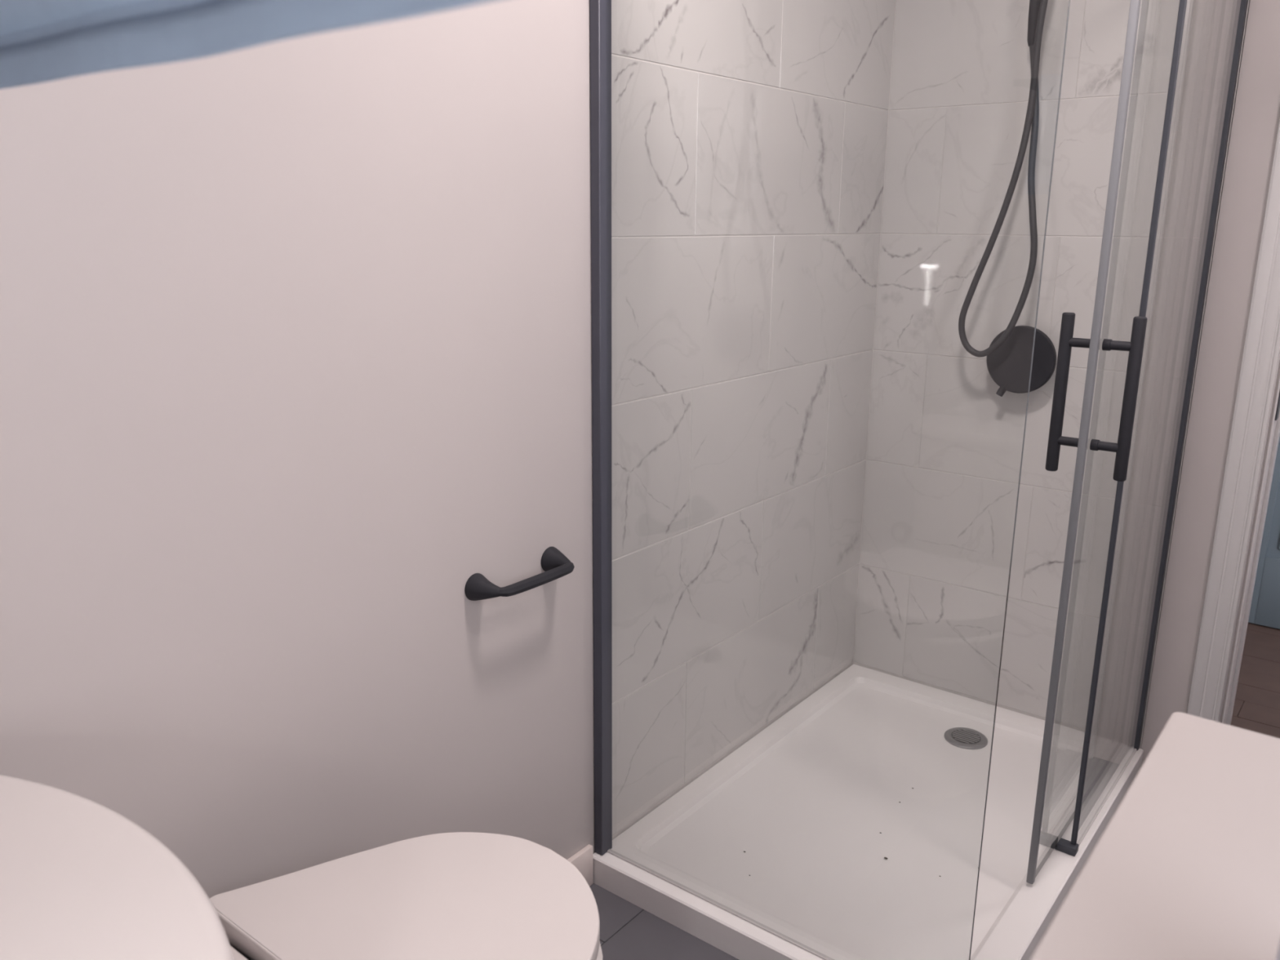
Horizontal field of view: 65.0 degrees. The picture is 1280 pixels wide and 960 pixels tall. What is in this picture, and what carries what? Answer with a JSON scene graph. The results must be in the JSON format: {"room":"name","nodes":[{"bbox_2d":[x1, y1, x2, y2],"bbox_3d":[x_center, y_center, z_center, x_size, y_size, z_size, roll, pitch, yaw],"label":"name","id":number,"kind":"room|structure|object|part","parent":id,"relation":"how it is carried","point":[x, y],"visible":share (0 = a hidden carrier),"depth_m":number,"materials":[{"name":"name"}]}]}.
{"room":"bathroom","nodes":[
{"label":"bathroom","id":0,"kind":"room"},
{"bbox_2d":[0,0,895,898],"bbox_3d":[-0.201,-0.333,1.689,0.100,2.400,2.770,11,18,37],"label":"wall","id":1,"kind":"structure","parent":0,"point":[295,333],"depth_m":1.51,"materials":[{"name":"paint"}]},
{"bbox_2d":[464,546,574,600],"bbox_3d":[-0.188,0.164,1.696,0.069,0.046,0.225,11,18,37],"label":"towel bar","id":2,"kind":"object","parent":1,"relation":"attached to","point":[555,565],"visible":1,"depth_m":1.65,"materials":[{"name":"black metal"}]},
{"bbox_3d":[-0.249,0.180,1.633,0.053,0.046,0.046,11,18,37],"label":"post","id":3,"kind":"part","parent":2,"relation":"part of","materials":[{"name":"black metal"}]},
{"bbox_3d":[-0.140,0.145,1.770,0.051,0.046,0.046,11,18,37],"label":"post","id":4,"kind":"part","parent":2,"relation":"part of","materials":[{"name":"black metal"}]},
{"bbox_2d":[567,844,593,886],"bbox_3d":[-0.559,0.918,1.458,0.012,0.088,1.492,11,18,37],"label":"baseboard","id":5,"kind":"structure","parent":1,"relation":"attached to","point":[582,860],"depth_m":2.00,"materials":[{"name":"paint"}]},
{"bbox_2d":[589,622,1279,959],"bbox_3d":[1.156,0.973,1.648,2.700,0.090,4.080,11,18,37],"label":"floor","id":6,"kind":"structure","parent":0,"point":[628,931],"depth_m":1.97,"materials":[{"name":"tile"}]},
{"bbox_2d":[0,774,603,959],"bbox_3d":[-0.335,0.649,1.071,0.526,0.806,0.718,11,18,37],"label":"toilet","id":7,"kind":"object","parent":6,"relation":"on","point":[80,879],"visible":1,"depth_m":1.14,"materials":[{"name":"white ceramic"}]},
{"bbox_3d":[-0.479,0.331,0.775,0.500,0.032,0.212,11,18,37],"label":"cistern lid","id":8,"kind":"part","parent":7,"relation":"part of","materials":[{"name":"white ceramic"}]},
{"bbox_3d":[-0.225,0.553,1.200,0.503,0.017,0.333,11,18,37],"label":"seat","id":9,"kind":"part","parent":7,"relation":"part of","materials":[{"name":"white plastic"}]},
{"bbox_3d":[-0.223,0.531,1.196,0.515,0.026,0.342,11,18,37],"label":"lid","id":10,"kind":"part","parent":7,"relation":"part of","materials":[{"name":"white plastic"}]},
{"bbox_2d":[592,664,1143,959],"bbox_3d":[0.565,0.736,2.247,0.778,0.060,1.165,11,18,37],"label":"shower tray","id":11,"kind":"object","parent":6,"relation":"on","point":[808,800],"visible":0.99,"depth_m":2.15,"materials":[{"name":"white ceramic"}]},
{"bbox_2d":[590,0,1070,959],"bbox_3d":[0.221,-0.127,1.581,0.756,1.940,0.033,11,18,37],"label":"shower frame","id":12,"kind":"object","parent":11,"relation":"on","point":[600,10],"visible":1,"depth_m":1.79,"materials":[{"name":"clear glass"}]},
{"bbox_3d":[0.228,-0.119,1.583,0.745,1.916,0.006,11,18,37],"label":"pane","id":13,"kind":"part","parent":12,"relation":"part of","materials":[{"name":"clear glass"}]},
{"bbox_2d":[1050,0,1248,856],"bbox_3d":[0.864,-0.176,1.789,0.062,1.940,1.139,11,18,37],"label":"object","id":14,"kind":"structure","parent":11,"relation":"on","point":[1064,846],"depth_m":2.10,"materials":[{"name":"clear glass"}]},
{"bbox_2d":[1026,0,1226,884],"bbox_3d":[0.972,-0.209,1.964,0.135,1.902,0.697,11,18,37],"label":"shower door","id":15,"kind":"structure","parent":14,"relation":"attached to","point":[1135,347],"depth_m":1.74,"materials":[{"name":"clear glass"}]},
{"bbox_3d":[0.740,-0.153,1.768,0.021,0.280,0.021,11,18,37],"label":"handle","id":16,"kind":"part","parent":15,"relation":"part of","materials":[{"name":"black metal"}]},
{"bbox_3d":[0.829,-0.135,1.700,0.021,0.280,0.021,11,18,37],"label":"handle","id":17,"kind":"part","parent":15,"relation":"part of","materials":[{"name":"black metal"}]},
{"bbox_3d":[0.409,0.804,0.349,0.729,0.877,1.030,11,18,37],"label":"vanity cabinet","id":18,"kind":"object","parent":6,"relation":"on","visible":0},
{"bbox_2d":[1030,711,1279,959],"bbox_3d":[0.419,0.367,0.242,0.731,0.022,1.052,11,18,37],"label":"countertop","id":19,"kind":"structure","parent":18,"relation":"on","point":[1186,866],"depth_m":0.65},
{"bbox_2d":[1275,942,1279,959],"bbox_3d":[0.370,0.233,0.504,0.080,0.105,0.080,11,18,37],"label":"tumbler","id":20,"kind":"object","parent":19,"relation":"on","point":[1277,957],"visible":1,"depth_m":0.53,"materials":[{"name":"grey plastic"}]},
{"bbox_2d":[853,0,1279,766],"bbox_3d":[1.356,-0.441,2.144,1.788,2.400,0.110,11,18,37],"label":"wall","id":21,"kind":"structure","parent":0,"point":[944,451],"depth_m":2.41,"materials":[{"name":"tile"}]},
{"bbox_2d":[958,0,1048,357],"bbox_3d":[0.857,-0.796,2.293,0.166,1.031,0.141,11,18,37],"label":"shower hose","id":22,"kind":"object","parent":21,"relation":"attached to","point":[1037,8],"visible":1,"depth_m":2.29,"materials":[{"name":"black metal"}]},
{"bbox_2d":[986,325,1056,396],"bbox_3d":[0.923,-0.285,2.422,0.161,0.174,0.060,11,18,37],"label":"shower valve","id":23,"kind":"object","parent":21,"relation":"attached to","point":[1009,366],"visible":0.93,"depth_m":2.40,"materials":[{"name":"black metal"}]},
{"bbox_3d":[0.884,-0.222,2.446,0.032,0.039,0.018,5,15,16],"label":"lever","id":24,"kind":"part","parent":23,"relation":"part of","materials":[{"name":"black metal"}]},
{"bbox_2d":[1186,120,1279,725],"bbox_3d":[1.688,-0.228,1.920,0.914,2.105,0.136,11,18,37],"label":"door frame","id":25,"kind":"structure","parent":21,"relation":"in","point":[1260,361],"depth_m":2.20,"materials":[{"name":"wood"}]},
{"bbox_3d":[1.370,-0.164,2.154,0.004,0.070,0.030,11,18,37],"label":"strike plate","id":26,"kind":"part","parent":25,"relation":"part of","materials":[{"name":"metal"}]},
{"bbox_3d":[2.540,-0.602,2.800,2.400,2.400,0.085,11,18,37],"label":"wall","id":27,"kind":"structure","parent":0,"visible":0},
{"bbox_2d":[1248,436,1279,629],"bbox_3d":[2.287,-0.443,2.969,0.750,1.996,0.029,11,18,37],"label":"door","id":28,"kind":"structure","parent":27,"relation":"in","point":[1264,611],"depth_m":3.31,"materials":[{"name":"blue paint"}]},
{"bbox_3d":[2.278,0.410,3.185,0.540,0.236,0.017,11,18,37],"label":"rail","id":29,"kind":"part","parent":28,"relation":"part of","materials":[{"name":"blue paint"}]},
{"bbox_3d":[2.159,-0.026,3.176,0.169,0.554,0.010,11,18,37],"label":"panel","id":30,"kind":"part","parent":28,"relation":"part of","materials":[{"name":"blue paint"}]},
{"bbox_3d":[-0.309,0.102,0.004,1.880,2.400,0.100,11,18,37],"label":"wall","id":31,"kind":"structure","parent":0,"visible":0},
{"bbox_3d":[-0.341,-0.387,0.217,0.824,0.044,0.372,11,18,37],"label":"towel rail","id":32,"kind":"object","parent":31,"relation":"attached to","visible":0},
{"bbox_2d":[0,0,497,88],"bbox_3d":[-0.217,-0.305,0.385,0.720,0.267,0.058,11,18,37],"label":"towel","id":33,"kind":"object","parent":32,"relation":"hanging from","point":[42,41],"visible":1,"depth_m":0.43,"materials":[{"name":"blue fabric"}]}
]}

